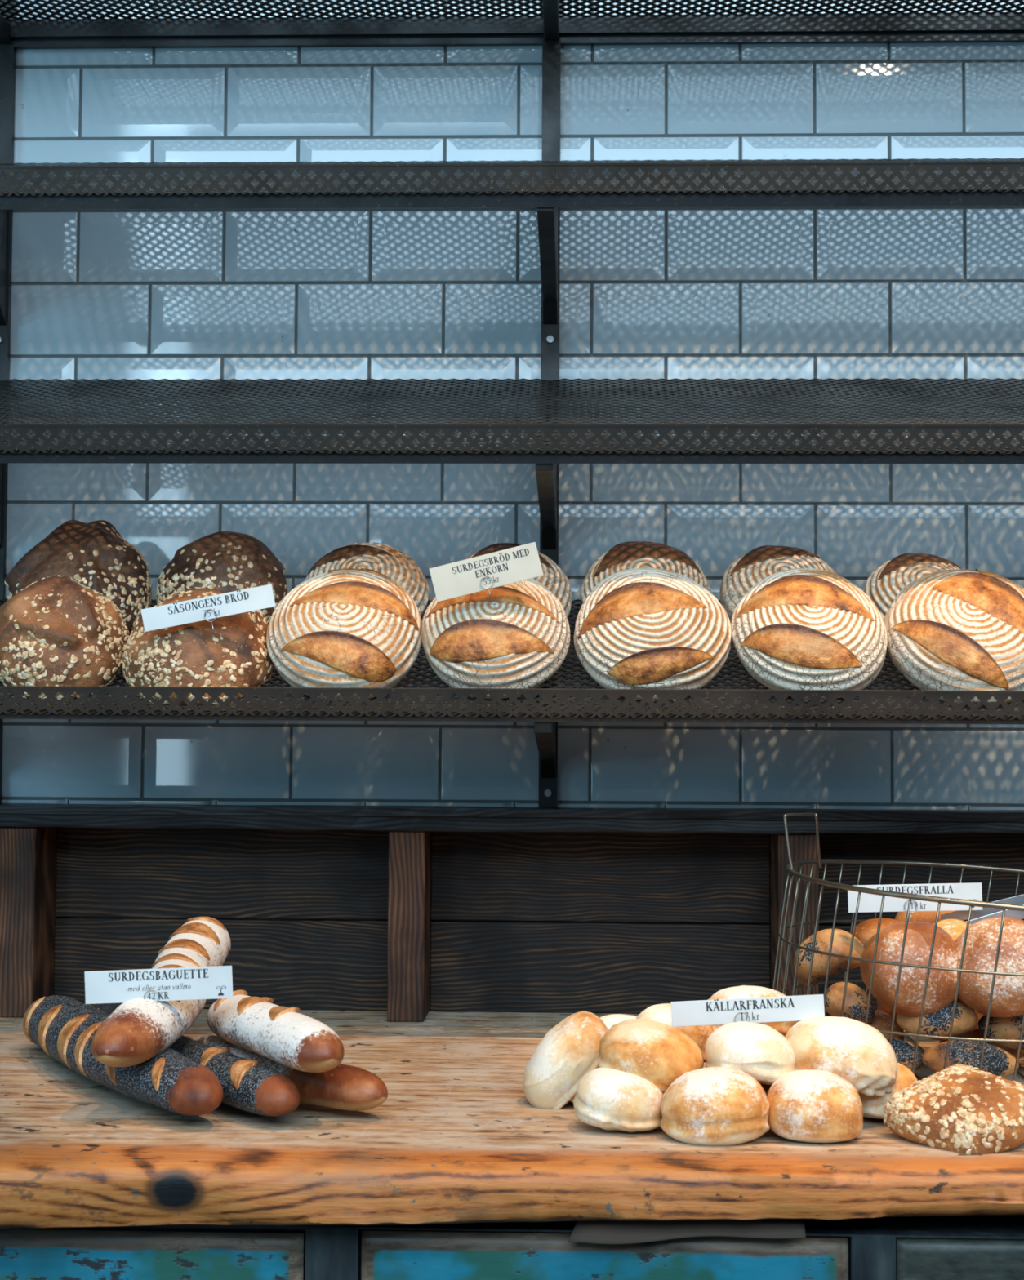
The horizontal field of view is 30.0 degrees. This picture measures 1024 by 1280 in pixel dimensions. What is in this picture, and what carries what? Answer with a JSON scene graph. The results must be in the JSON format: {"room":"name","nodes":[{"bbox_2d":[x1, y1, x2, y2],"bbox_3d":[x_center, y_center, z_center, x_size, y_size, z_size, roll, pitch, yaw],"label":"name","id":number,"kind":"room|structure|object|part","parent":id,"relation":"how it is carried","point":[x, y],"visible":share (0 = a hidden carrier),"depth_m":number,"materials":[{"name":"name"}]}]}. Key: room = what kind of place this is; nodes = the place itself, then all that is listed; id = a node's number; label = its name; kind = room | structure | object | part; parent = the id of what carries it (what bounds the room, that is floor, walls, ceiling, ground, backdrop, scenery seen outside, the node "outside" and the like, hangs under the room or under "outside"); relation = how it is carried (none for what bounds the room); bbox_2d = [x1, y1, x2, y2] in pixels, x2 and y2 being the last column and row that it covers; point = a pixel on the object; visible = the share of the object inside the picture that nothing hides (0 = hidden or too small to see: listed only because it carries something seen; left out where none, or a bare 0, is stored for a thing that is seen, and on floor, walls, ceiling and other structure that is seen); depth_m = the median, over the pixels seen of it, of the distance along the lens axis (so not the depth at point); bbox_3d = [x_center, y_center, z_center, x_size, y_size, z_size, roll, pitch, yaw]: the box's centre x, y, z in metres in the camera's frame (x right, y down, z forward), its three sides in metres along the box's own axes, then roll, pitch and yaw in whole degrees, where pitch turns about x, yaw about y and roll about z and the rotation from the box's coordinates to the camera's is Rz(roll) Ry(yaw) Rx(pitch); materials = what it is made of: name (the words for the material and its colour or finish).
{"room":"food shop","nodes":[
{"label":"food shop","id":0,"kind":"room"},
{"bbox_2d":[1,0,1023,809],"bbox_3d":[0.262,-0.679,3.283,4.400,2.000,0.124,0,-3,2],"label":"wall","id":1,"kind":"structure","parent":0,"point":[921,292],"depth_m":3.22,"materials":[{"name":"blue tile"}]},
{"bbox_2d":[0,0,17,803],"bbox_3d":[-0.877,-0.689,2.997,0.031,1.900,0.526,0,-3,2],"label":"upright","id":2,"kind":"object","parent":1,"relation":"attached to","point":[7,51],"visible":0.64,"depth_m":3.24,"materials":[{"name":"metal"}]},
{"bbox_3d":[-0.878,-0.304,2.985,0.025,0.274,0.482,0,-3,2],"label":"bracket arm","id":3,"kind":"part","parent":2,"relation":"part of","materials":[{"name":"metal"}]},
{"bbox_3d":[-0.876,-0.679,3.005,0.025,0.267,0.482,0,-3,2],"label":"bracket arm","id":4,"kind":"part","parent":2,"relation":"part of","materials":[{"name":"metal"}]},
{"bbox_3d":[-0.875,-1.045,3.007,0.025,0.030,0.510,0,-3,2],"label":"bracket arm","id":5,"kind":"part","parent":2,"relation":"part of","materials":[{"name":"metal"}]},
{"bbox_2d":[0,158,1023,209],"bbox_3d":[0.055,-0.715,2.967,2.232,0.220,0.524,0,-3,2],"label":"shelf","id":6,"kind":"object","parent":2,"relation":"attached to","point":[912,182],"visible":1,"depth_m":2.73,"materials":[{"name":"metal"}]},
{"bbox_2d":[0,0,1023,48],"bbox_3d":[0.057,-1.065,2.974,2.232,0.086,0.548,0,-3,2],"label":"shelf","id":7,"kind":"object","parent":2,"relation":"attached to","point":[913,26],"visible":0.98,"depth_m":3.22,"materials":[{"name":"metal"}]},
{"bbox_2d":[0,598,1023,724],"bbox_3d":[0.051,0.023,2.929,2.232,0.210,0.524,0,-3,2],"label":"shelf","id":8,"kind":"object","parent":2,"relation":"attached to","point":[291,710],"visible":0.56,"depth_m":2.68,"materials":[{"name":"metal"}]},
{"bbox_2d":[0,574,129,705],"bbox_3d":[-0.668,0.001,2.819,0.196,0.195,0.177,-1,-3,23],"label":"loaf","id":9,"kind":"object","parent":8,"relation":"on","point":[56,631],"visible":0.81,"depth_m":2.75,"materials":[{"name":"brown food"}]},
{"bbox_2d":[4,520,152,632],"bbox_3d":[-0.679,-0.087,3.016,0.226,0.214,0.200,-1,-3,19],"label":"loaf","id":10,"kind":"object","parent":8,"relation":"on","point":[95,554],"visible":0.7,"depth_m":2.96,"materials":[{"name":"brown food"}]},
{"bbox_2d":[120,586,273,706],"bbox_3d":[-0.459,0.015,2.806,0.211,0.190,0.194,-1,-3,26],"label":"loaf","id":11,"kind":"object","parent":8,"relation":"on","point":[187,655],"visible":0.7,"depth_m":2.74,"materials":[{"name":"brown food"}]},
{"bbox_2d":[141,584,275,636],"bbox_3d":[-0.431,-0.042,2.713,0.193,0.075,0.005,0,-3,2],"label":"price card","id":12,"kind":"object","parent":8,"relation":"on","point":[246,600],"visible":1,"depth_m":2.71,"materials":[{"name":"white paper"}]},
{"bbox_2d":[155,531,288,625],"bbox_3d":[-0.457,-0.080,3.012,0.193,0.186,0.188,3,-4,-39],"label":"loaf","id":13,"kind":"object","parent":8,"relation":"on","point":[226,562],"visible":0.4,"depth_m":2.96,"materials":[{"name":"brown food"}]},
{"bbox_2d":[266,568,422,702],"bbox_3d":[-0.244,-0.008,2.794,0.224,0.200,0.178,-1,-3,16],"label":"boule","id":14,"kind":"object","parent":8,"relation":"on","point":[347,627],"visible":0.92,"depth_m":2.74,"materials":[{"name":"brown food"}]},
{"bbox_2d":[305,542,428,617],"bbox_3d":[-0.232,-0.071,3.004,0.196,0.173,0.165,1,-3,-14],"label":"boule","id":15,"kind":"object","parent":8,"relation":"on","point":[384,559],"visible":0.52,"depth_m":2.98,"materials":[{"name":"brown food"}]},
{"bbox_2d":[429,542,543,601],"bbox_3d":[-0.036,-0.097,2.707,0.163,0.086,0.005,0,-3,2],"label":"price card","id":16,"kind":"object","parent":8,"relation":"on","point":[522,562],"visible":1,"depth_m":2.71,"materials":[{"name":"white paper"}]},
{"bbox_2d":[420,577,569,698],"bbox_3d":[-0.024,-0.009,2.785,0.216,0.192,0.168,1,-3,-10],"label":"boule","id":17,"kind":"object","parent":8,"relation":"on","point":[519,637],"visible":0.87,"depth_m":2.73,"materials":[{"name":"brown food"}]},
{"bbox_2d":[464,542,571,617],"bbox_3d":[-0.006,-0.069,2.985,0.197,0.172,0.160,0,-3,10],"label":"boule","id":18,"kind":"object","parent":8,"relation":"on","point":[553,579],"visible":0.19,"depth_m":2.97,"materials":[{"name":"brown food"}]},
{"bbox_2d":[581,541,711,603],"bbox_3d":[0.209,-0.071,2.979,0.202,0.174,0.163,0,-3,7],"label":"boule","id":19,"kind":"object","parent":8,"relation":"on","point":[623,556],"visible":0.37,"depth_m":2.96,"materials":[{"name":"brown food"}]},
{"bbox_2d":[573,567,731,701],"bbox_3d":[0.204,-0.009,2.783,0.229,0.201,0.176,0,-3,4],"label":"boule","id":20,"kind":"object","parent":8,"relation":"on","point":[642,628],"visible":0.98,"depth_m":2.73,"materials":[{"name":"brown food"}]},
{"bbox_2d":[719,545,835,622],"bbox_3d":[0.422,-0.071,2.982,0.190,0.162,0.152,1,-3,-6],"label":"boule","id":21,"kind":"object","parent":8,"relation":"on","point":[760,562],"visible":0.47,"depth_m":2.96,"materials":[{"name":"brown food"}]},
{"bbox_2d":[730,568,887,700],"bbox_3d":[0.430,-0.010,2.769,0.224,0.196,0.177,0,-3,6],"label":"boule","id":22,"kind":"object","parent":8,"relation":"on","point":[797,628],"visible":0.96,"depth_m":2.71,"materials":[{"name":"brown food"}]},
{"bbox_2d":[862,552,961,620],"bbox_3d":[0.636,-0.061,2.973,0.182,0.157,0.149,0,-3,2],"label":"boule","id":23,"kind":"object","parent":8,"relation":"on","point":[885,582],"visible":0.35,"depth_m":2.96,"materials":[{"name":"brown food"}]},
{"bbox_2d":[883,568,1023,706],"bbox_3d":[0.661,-0.004,2.767,0.236,0.206,0.192,-1,-3,23],"label":"boule","id":24,"kind":"object","parent":8,"relation":"on","point":[961,629],"visible":0.94,"depth_m":2.71,"materials":[{"name":"brown food"}]},
{"bbox_2d":[533,0,560,807],"bbox_3d":[0.056,-0.685,2.965,0.031,1.900,0.526,0,-3,2],"label":"upright","id":25,"kind":"object","parent":1,"relation":"attached to","point":[548,218],"visible":0.7,"depth_m":3.17,"materials":[{"name":"metal"}]},
{"bbox_2d":[0,377,1023,463],"bbox_3d":[0.053,-0.346,2.948,2.232,0.216,0.524,0,-3,2],"label":"shelf","id":26,"kind":"object","parent":25,"relation":"on","point":[588,451],"visible":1,"depth_m":2.88,"materials":[{"name":"metal"}]},
{"bbox_3d":[0.052,0.075,2.933,0.025,0.282,0.482,0,-3,2],"label":"bracket arm","id":27,"kind":"part","parent":25,"relation":"part of","materials":[{"name":"metal"}]},
{"bbox_3d":[0.054,-0.300,2.953,0.025,0.274,0.482,0,-3,2],"label":"bracket arm","id":28,"kind":"part","parent":25,"relation":"part of","materials":[{"name":"metal"}]},
{"bbox_3d":[0.057,-0.675,2.972,0.025,0.267,0.482,0,-3,2],"label":"bracket arm","id":29,"kind":"part","parent":25,"relation":"part of","materials":[{"name":"metal"}]},
{"bbox_3d":[0.058,-1.041,2.975,0.025,0.030,0.510,0,-3,2],"label":"bracket arm","id":30,"kind":"part","parent":25,"relation":"part of","materials":[{"name":"metal"}]},
{"bbox_3d":[0.187,1.449,1.363,5.000,0.050,3.700,0,-3,2],"label":"floor","id":31,"kind":"structure","parent":0,"visible":0},
{"bbox_2d":[0,1214,1023,1279],"bbox_3d":[0.080,1.048,2.561,2.180,0.774,1.058,0,-3,2],"label":"base cabinet","id":32,"kind":"object","parent":31,"relation":"on","point":[968,1246],"visible":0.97,"depth_m":2.06,"materials":[{"name":"paint"}]},
{"bbox_3d":[-0.556,0.749,2.080,0.660,0.214,0.020,0,-3,2],"label":"drawer","id":33,"kind":"part","parent":32,"relation":"part of","materials":[{"name":"teal paint"}]},
{"bbox_2d":[0,1007,1023,1228],"bbox_3d":[0.082,0.622,2.554,2.200,0.075,1.215,0,-3,2],"label":"countertop","id":34,"kind":"structure","parent":32,"relation":"on","point":[456,1136],"depth_m":2.05,"materials":[{"name":"brown wood"}]},
{"bbox_2d":[97,1002,122,1014],"bbox_3d":[-0.561,0.532,2.842,0.079,0.090,0.324,1,-3,-20],"label":"baguette","id":35,"kind":"object","parent":34,"relation":"on","point":[108,1008],"visible":0.07,"depth_m":2.85,"materials":[{"name":"black food"}]},
{"bbox_2d":[22,995,222,1115],"bbox_3d":[-0.526,0.531,2.477,0.104,0.080,0.694,2,-3,-28],"label":"baguette","id":36,"kind":"object","parent":34,"relation":"on","point":[64,1027],"visible":0.84,"depth_m":2.31,"materials":[{"name":"black food"}]},
{"bbox_2d":[91,915,231,1066],"bbox_3d":[-0.445,0.453,2.517,0.102,0.128,0.625,0,-3,0],"label":"baguette","id":37,"kind":"object","parent":36,"relation":"on","point":[137,1030],"visible":0.68,"depth_m":2.30,"materials":[{"name":"white food"}]},
{"bbox_2d":[84,965,233,1004],"bbox_3d":[-0.428,0.423,2.312,0.182,0.059,0.005,0,-3,2],"label":"price card","id":38,"kind":"object","parent":37,"relation":"on","point":[215,982],"visible":1,"depth_m":2.31,"materials":[{"name":"white paper"}]},
{"bbox_2d":[168,1035,300,1115],"bbox_3d":[-0.395,0.536,2.407,0.073,0.061,0.512,2,-3,-32],"label":"baguette","id":39,"kind":"object","parent":34,"relation":"on","point":[250,1086],"visible":0.48,"depth_m":2.24,"materials":[{"name":"black food"}]},
{"bbox_2d":[191,1035,387,1111],"bbox_3d":[-0.298,0.537,2.376,0.078,0.060,0.395,3,-4,-44],"label":"baguette","id":40,"kind":"object","parent":34,"relation":"on","point":[344,1086],"visible":0.48,"depth_m":2.27,"materials":[{"name":"brown food"}]},
{"bbox_2d":[206,989,344,1072],"bbox_3d":[-0.296,0.474,2.332,0.076,0.070,0.340,2,-3,-31],"label":"baguette","id":41,"kind":"object","parent":40,"relation":"on","point":[286,1037],"visible":0.98,"depth_m":2.26,"materials":[{"name":"white food"}]},
{"bbox_2d":[0,803,1023,1022],"bbox_3d":[0.101,0.441,3.107,2.200,0.343,0.170,0,-3,2],"label":"wooden hutch","id":42,"kind":"object","parent":34,"relation":"on","point":[407,913],"visible":0.93,"depth_m":3.16,"materials":[{"name":"black wood"}]},
{"bbox_3d":[-0.799,0.457,3.135,0.068,0.304,0.129,0,-3,2],"label":"post","id":43,"kind":"part","parent":42,"relation":"part of","materials":[{"name":"brown wood"}]},
{"bbox_3d":[-0.167,0.460,3.114,0.059,0.304,0.129,0,-3,2],"label":"post","id":44,"kind":"part","parent":42,"relation":"part of","materials":[{"name":"brown wood"}]},
{"bbox_3d":[0.124,0.467,3.180,2.140,0.298,0.019,0,-3,2],"label":"panel","id":45,"kind":"part","parent":42,"relation":"part of","materials":[{"name":"black wood"}]},
{"bbox_3d":[0.456,0.462,3.092,0.065,0.304,0.129,0,-3,2],"label":"post","id":46,"kind":"part","parent":42,"relation":"part of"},
{"bbox_2d":[522,1010,608,1109],"bbox_3d":[0.068,0.524,2.368,0.109,0.125,0.101,1,-3,-9],"label":"bun","id":47,"kind":"object","parent":34,"relation":"on","point":[569,1051],"visible":0.86,"depth_m":2.33,"materials":[{"name":"beige food"}]},
{"bbox_2d":[599,1013,636,1029],"bbox_3d":[0.142,0.508,2.445,0.102,0.056,0.093,0,-3,2],"label":"bun","id":48,"kind":"object","parent":34,"relation":"on","point":[609,1020],"visible":0.18,"depth_m":2.43,"materials":[{"name":"beige food"}]},
{"bbox_2d":[573,1066,663,1132],"bbox_3d":[0.125,0.531,2.219,0.108,0.069,0.100,0,-3,7],"label":"bun","id":49,"kind":"object","parent":34,"relation":"on","point":[605,1098],"visible":0.94,"depth_m":2.18,"materials":[{"name":"beige food"}]},
{"bbox_2d":[597,1018,703,1092],"bbox_3d":[0.163,0.488,2.252,0.124,0.078,0.107,0,-3,15],"label":"bun","id":50,"kind":"object","parent":49,"relation":"on","point":[659,1053],"visible":0.73,"depth_m":2.21,"materials":[{"name":"food"}]},
{"bbox_2d":[635,1003,713,1062],"bbox_3d":[0.202,0.490,2.387,0.106,0.069,0.098,0,-3,6],"label":"bun","id":51,"kind":"object","parent":34,"relation":"on","point":[661,1013],"visible":0.22,"depth_m":2.36,"materials":[{"name":"beige food"}]},
{"bbox_2d":[567,1219,805,1244],"bbox_3d":[0.186,0.631,2.036,0.252,0.023,0.019,0,-3,2],"label":"paper sheet","id":52,"kind":"object","parent":34,"relation":"attached to","point":[599,1232],"visible":0.92,"depth_m":2.04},
{"bbox_2d":[660,1066,769,1146],"bbox_3d":[0.230,0.528,2.169,0.123,0.081,0.108,1,-3,-10],"label":"bun","id":53,"kind":"object","parent":34,"relation":"on","point":[709,1106],"visible":1,"depth_m":2.13,"materials":[{"name":"beige food"}]},
{"bbox_2d":[707,985,797,1036],"bbox_3d":[0.301,0.469,2.411,0.124,0.065,0.102,0,-3,2],"label":"bun","id":54,"kind":"object","parent":34,"relation":"on","point":[741,991],"visible":0.32,"depth_m":2.39,"materials":[{"name":"beige food"}]},
{"bbox_2d":[759,1083,771,1096],"bbox_3d":[0.290,0.540,2.279,0.108,0.062,0.089,0,-3,2],"label":"bun","id":55,"kind":"object","parent":34,"relation":"on","point":[766,1087],"visible":0.02,"depth_m":2.24,"materials":[{"name":"brown food"}]},
{"bbox_2d":[670,994,824,1026],"bbox_3d":[0.283,0.451,2.297,0.185,0.051,0.005,0,-3,2],"label":"price card","id":56,"kind":"object","parent":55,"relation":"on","point":[797,1007],"visible":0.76,"depth_m":2.30,"materials":[{"name":"grey paper"}]},
{"bbox_2d":[704,1021,795,1084],"bbox_3d":[0.280,0.483,2.241,0.106,0.067,0.100,1,-3,-6],"label":"bun","id":57,"kind":"object","parent":55,"relation":"on","point":[759,1051],"visible":0.73,"depth_m":2.21,"materials":[{"name":"beige food"}]},
{"bbox_2d":[766,1069,862,1142],"bbox_3d":[0.344,0.529,2.175,0.110,0.076,0.109,0,-3,8],"label":"bun","id":58,"kind":"object","parent":34,"relation":"on","point":[806,1105],"visible":0.99,"depth_m":2.13,"materials":[{"name":"beige food"}]},
{"bbox_2d":[857,1062,917,1119],"bbox_3d":[0.441,0.536,2.284,0.091,0.068,0.098,1,-3,-18],"label":"bun","id":59,"kind":"object","parent":34,"relation":"on","point":[873,1105],"visible":0.27,"depth_m":2.24,"materials":[{"name":"beige food"}]},
{"bbox_2d":[784,1016,897,1096],"bbox_3d":[0.385,0.490,2.262,0.138,0.086,0.124,0,-3,6],"label":"bun","id":60,"kind":"object","parent":59,"relation":"on","point":[852,1050],"visible":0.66,"depth_m":2.21,"materials":[{"name":"beige food"}]},
{"bbox_2d":[772,812,1023,1080],"bbox_3d":[0.667,0.420,2.683,0.618,0.347,0.577,0,-3,2],"label":"wire basket","id":61,"kind":"object","parent":34,"relation":"on","point":[790,866],"visible":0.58,"depth_m":2.53,"materials":[{"name":"metal"}]},
{"bbox_3d":[0.424,0.290,2.752,0.016,0.083,0.100,-2,-4,41],"label":"handle","id":62,"kind":"part","parent":61,"relation":"part of","materials":[{"name":"metal"}]},
{"bbox_2d":[792,928,864,986],"bbox_3d":[0.442,0.441,2.650,0.103,0.082,0.080,0,-3,2],"label":"bread roll","id":63,"kind":"object","parent":61,"relation":"in","point":[842,939],"visible":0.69,"depth_m":2.62,"materials":[{"name":"brown food"}]},
{"bbox_2d":[868,1009,903,1040],"bbox_3d":[0.485,0.530,2.592,0.094,0.056,0.083,1,-3,-5],"label":"bread roll","id":64,"kind":"object","parent":61,"relation":"in","point":[882,1020],"visible":0.13,"depth_m":2.56,"materials":[{"name":"brown food"}]},
{"bbox_2d":[822,982,874,1024],"bbox_3d":[0.451,0.488,2.564,0.070,0.058,0.063,0,-3,2],"label":"bread roll","id":65,"kind":"object","parent":64,"relation":"on","point":[855,998],"visible":0.67,"depth_m":2.54,"materials":[{"name":"brown food"}]},
{"bbox_2d":[876,1000,897,1018],"bbox_3d":[0.568,0.497,2.653,0.121,0.069,0.113,0,-3,5],"label":"bread roll","id":66,"kind":"object","parent":61,"relation":"in","point":[880,1006],"visible":0.02,"depth_m":2.63,"materials":[{"name":"brown food"}]},
{"bbox_2d":[849,918,902,946],"bbox_3d":[0.523,0.422,2.668,0.105,0.066,0.096,1,-3,-16],"label":"bread roll","id":67,"kind":"object","parent":66,"relation":"on","point":[865,930],"visible":0.28,"depth_m":2.65,"materials":[{"name":"brown food"}]},
{"bbox_2d":[885,1038,923,1071],"bbox_3d":[0.504,0.551,2.526,0.077,0.049,0.059,0,-3,2],"label":"bread roll","id":68,"kind":"object","parent":61,"relation":"in","point":[904,1051],"visible":0.4,"depth_m":2.51,"materials":[{"name":"black food"}]},
{"bbox_2d":[847,882,982,921],"bbox_3d":[0.548,0.358,2.598,0.182,0.052,0.005,-1,-3,2],"label":"price card","id":69,"kind":"object","parent":61,"relation":"in","point":[972,891],"visible":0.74,"depth_m":2.60,"materials":[{"name":"grey paper"}]},
{"bbox_2d":[894,910,963,923],"bbox_3d":[0.591,0.402,2.705,0.100,0.065,0.093,1,-3,-11],"label":"bread roll","id":70,"kind":"object","parent":61,"relation":"in","point":[929,917],"visible":0.09,"depth_m":2.67,"materials":[{"name":"orange food"}]},
{"bbox_2d":[896,1000,977,1039],"bbox_3d":[0.563,0.500,2.527,0.107,0.055,0.068,0,-3,2],"label":"bread roll","id":71,"kind":"object","parent":61,"relation":"in","point":[965,1019],"visible":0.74,"depth_m":2.50,"materials":[{"name":"brown food"}]},
{"bbox_2d":[859,920,956,1016],"bbox_3d":[0.529,0.434,2.517,0.137,0.125,0.086,1,-3,-4],"label":"bread roll","id":72,"kind":"object","parent":71,"relation":"on","point":[941,984],"visible":0.84,"depth_m":2.49,"materials":[{"name":"brown food"}]},
{"bbox_2d":[932,919,971,1006],"bbox_3d":[0.593,0.437,2.580,0.112,0.118,0.118,1,-3,-15],"label":"bread roll","id":73,"kind":"object","parent":61,"relation":"in","point":[953,927],"visible":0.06,"depth_m":2.56,"materials":[{"name":"food"}]},
{"bbox_2d":[940,893,1023,924],"bbox_3d":[0.738,0.348,2.568,0.320,0.108,0.047,-1,-3,16],"label":"tongs","id":74,"kind":"object","parent":73,"relation":"on","point":[986,913],"visible":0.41,"depth_m":2.61,"materials":[{"name":"silver metal"}]},
{"bbox_3d":[0.741,0.350,2.561,0.309,0.103,0.007,0,-3,11],"label":"arm","id":75,"kind":"part","parent":74,"relation":"part of","materials":[{"name":"silver metal"}]},
{"bbox_2d":[921,1040,1018,1076],"bbox_3d":[0.597,0.548,2.488,0.125,0.056,0.070,0,-3,2],"label":"bread roll","id":76,"kind":"object","parent":61,"relation":"in","point":[997,1061],"visible":0.69,"depth_m":2.47,"materials":[{"name":"food"}]},
{"bbox_2d":[938,1006,1023,1057],"bbox_3d":[0.655,0.541,2.646,0.129,0.076,0.119,0,-3,2],"label":"bread roll","id":77,"kind":"object","parent":61,"relation":"in","point":[975,1032],"visible":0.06,"depth_m":2.59,"materials":[{"name":"brown food"}]},
{"bbox_2d":[954,916,1023,1017],"bbox_3d":[0.643,0.429,2.503,0.142,0.130,0.091,0,-3,11],"label":"bread roll","id":78,"kind":"object","parent":61,"relation":"in","point":[981,944],"visible":0.9,"depth_m":2.47,"materials":[{"name":"brown food"}]},
{"bbox_2d":[977,1014,1023,1049],"bbox_3d":[0.677,0.516,2.548,0.110,0.059,0.071,0,-3,2],"label":"bread roll","id":79,"kind":"object","parent":61,"relation":"in","point":[998,1028],"visible":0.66,"depth_m":2.52,"materials":[{"name":"brown food"}]},
{"bbox_2d":[882,1064,1023,1154],"bbox_3d":[0.513,0.532,2.163,0.140,0.087,0.150,3,-4,-39],"label":"roll","id":80,"kind":"object","parent":34,"relation":"on","point":[962,1108],"visible":0.98,"depth_m":2.13,"materials":[{"name":"brown food"}]},
{"bbox_3d":[0.064,0.636,2.065,2.180,0.002,0.020,0,-3,2],"label":"rail","id":81,"kind":"part","parent":32,"relation":"part of","materials":[{"name":"paint"}]},
{"bbox_3d":[0.099,0.750,2.058,0.524,0.218,0.020,0,-3,2],"label":"drawer","id":82,"kind":"part","parent":32,"relation":"part of","materials":[{"name":"teal paint"}]},
{"bbox_3d":[0.763,0.751,2.035,0.702,0.220,0.020,0,-3,2],"label":"drawer","id":83,"kind":"part","parent":32,"relation":"part of","materials":[{"name":"grey wood"}]}
]}

